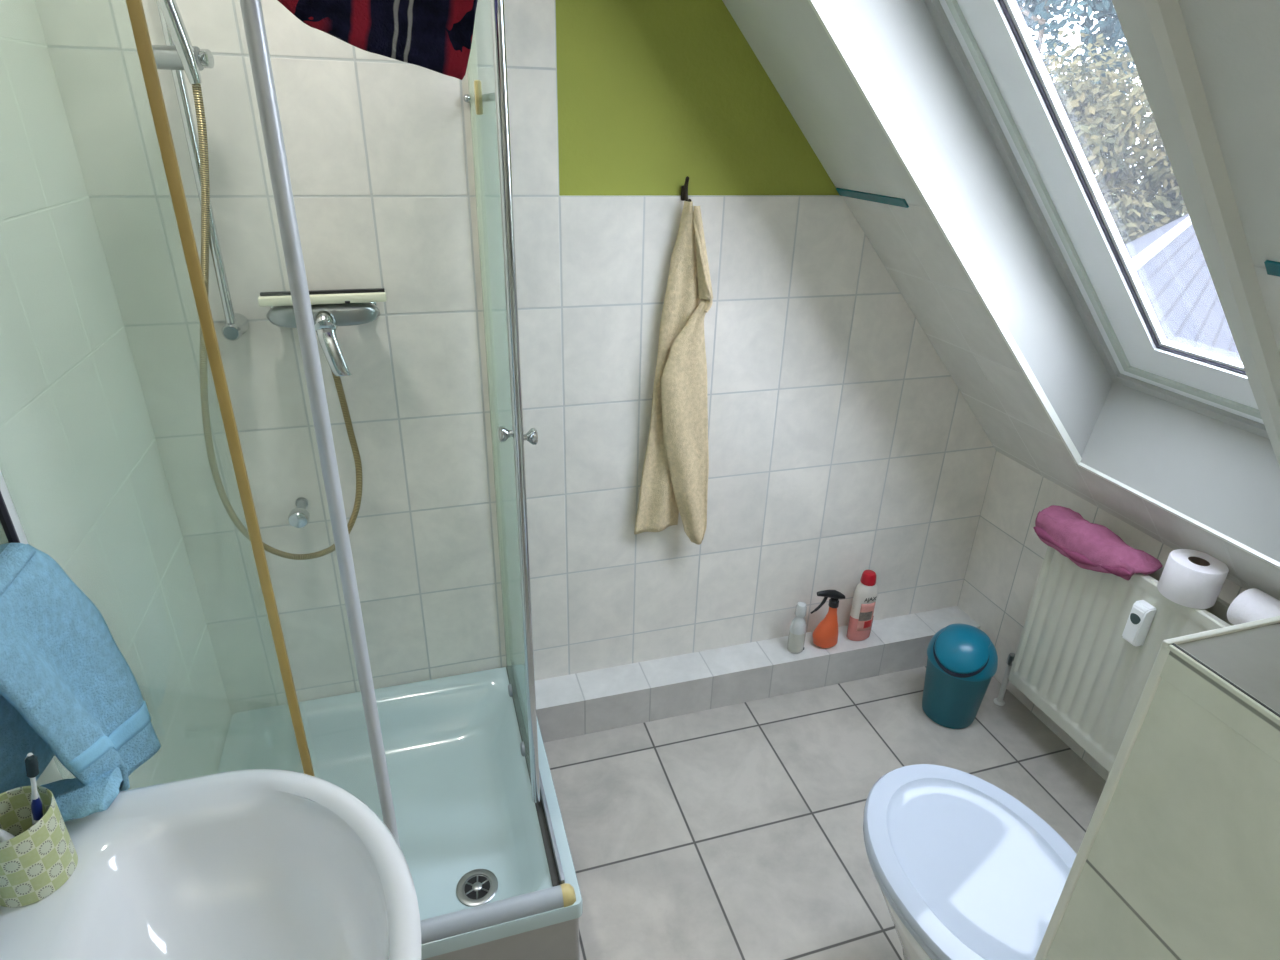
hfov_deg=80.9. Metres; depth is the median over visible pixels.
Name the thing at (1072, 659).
radiator
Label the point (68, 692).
towel
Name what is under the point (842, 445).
wall
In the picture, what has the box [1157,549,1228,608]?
toilet roll
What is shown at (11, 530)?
mirror
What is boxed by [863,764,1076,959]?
toilet
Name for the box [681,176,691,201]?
wall hook
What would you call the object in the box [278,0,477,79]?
bath towel
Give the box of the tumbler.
[0,786,77,907]
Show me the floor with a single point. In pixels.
(732, 832)
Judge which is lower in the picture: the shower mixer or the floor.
the floor
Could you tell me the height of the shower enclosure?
1.747 m
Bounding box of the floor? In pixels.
[544,666,1105,959]
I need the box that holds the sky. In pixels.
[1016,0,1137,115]
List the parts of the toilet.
seat, bowl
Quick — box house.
[1125,214,1240,360]
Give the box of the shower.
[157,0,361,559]
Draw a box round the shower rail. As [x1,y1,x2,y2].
[152,0,248,340]
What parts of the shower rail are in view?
slider knob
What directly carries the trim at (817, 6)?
attached to the ceiling
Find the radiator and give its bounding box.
[994,544,1232,772]
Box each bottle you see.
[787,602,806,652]
[810,590,844,647]
[847,570,877,640]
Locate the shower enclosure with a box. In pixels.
[126,0,575,943]
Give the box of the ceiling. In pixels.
[722,0,1279,600]
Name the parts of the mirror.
mirror door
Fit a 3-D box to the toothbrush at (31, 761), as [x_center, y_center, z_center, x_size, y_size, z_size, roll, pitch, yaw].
[-0.676,0.374,0.844,0.037,0.157,0.018,-16,31,-32]
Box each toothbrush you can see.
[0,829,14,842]
[25,753,43,824]
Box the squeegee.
[258,288,386,306]
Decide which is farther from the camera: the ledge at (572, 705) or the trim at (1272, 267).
the ledge at (572, 705)
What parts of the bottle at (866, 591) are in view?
label panel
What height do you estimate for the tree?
9.364 m
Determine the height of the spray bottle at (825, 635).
0.213 m
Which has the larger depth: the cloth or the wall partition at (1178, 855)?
the cloth
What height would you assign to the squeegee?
0.025 m
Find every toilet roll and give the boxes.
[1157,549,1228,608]
[1227,588,1279,624]
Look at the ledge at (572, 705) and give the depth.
2.34 m
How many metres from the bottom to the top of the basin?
0.504 m
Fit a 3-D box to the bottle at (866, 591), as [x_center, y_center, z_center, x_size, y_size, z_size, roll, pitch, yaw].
[0.722,0.405,2.422,0.084,0.252,0.056,-6,27,-16]
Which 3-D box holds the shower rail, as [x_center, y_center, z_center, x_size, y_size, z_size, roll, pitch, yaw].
[-0.821,-0.651,1.403,0.104,0.791,0.105,-6,27,-16]
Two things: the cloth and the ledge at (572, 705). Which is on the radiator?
the cloth
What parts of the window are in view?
frame, sash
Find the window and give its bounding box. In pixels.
[821,0,1279,561]
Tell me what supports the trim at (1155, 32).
attached to the ceiling
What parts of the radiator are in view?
panel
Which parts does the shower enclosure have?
threshold rail, knob, knob, rail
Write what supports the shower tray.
on the floor
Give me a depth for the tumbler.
0.84 m
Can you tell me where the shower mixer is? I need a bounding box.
[266,302,379,375]
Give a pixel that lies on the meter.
(1142, 613)
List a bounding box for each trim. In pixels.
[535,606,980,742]
[808,0,1279,568]
[836,188,1279,276]
[1112,0,1279,466]
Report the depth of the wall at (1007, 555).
2.37 m
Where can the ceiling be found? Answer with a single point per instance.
(1235, 44)
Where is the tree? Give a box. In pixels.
[1042,30,1187,243]
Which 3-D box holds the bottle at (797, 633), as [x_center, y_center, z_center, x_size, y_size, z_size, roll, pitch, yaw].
[0.500,0.464,2.371,0.054,0.179,0.046,-6,27,-16]
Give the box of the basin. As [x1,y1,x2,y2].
[0,769,420,959]
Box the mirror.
[0,470,27,553]
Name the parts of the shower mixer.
lever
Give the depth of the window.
1.57 m
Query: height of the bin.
0.312 m
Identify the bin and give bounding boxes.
[922,623,997,728]
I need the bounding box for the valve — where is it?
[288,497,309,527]
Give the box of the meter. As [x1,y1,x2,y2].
[1122,600,1155,645]
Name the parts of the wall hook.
plate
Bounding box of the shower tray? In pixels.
[217,664,582,959]
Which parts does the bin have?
lid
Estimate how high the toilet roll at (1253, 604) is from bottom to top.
0.090 m
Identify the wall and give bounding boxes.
[0,0,231,789]
[35,0,995,714]
[957,451,1245,780]
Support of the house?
on the ground
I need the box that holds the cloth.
[1033,505,1162,579]
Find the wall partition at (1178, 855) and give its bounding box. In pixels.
[1034,616,1279,959]
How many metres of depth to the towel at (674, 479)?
1.93 m
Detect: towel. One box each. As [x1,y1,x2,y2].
[0,543,160,821]
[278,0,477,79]
[634,201,712,544]

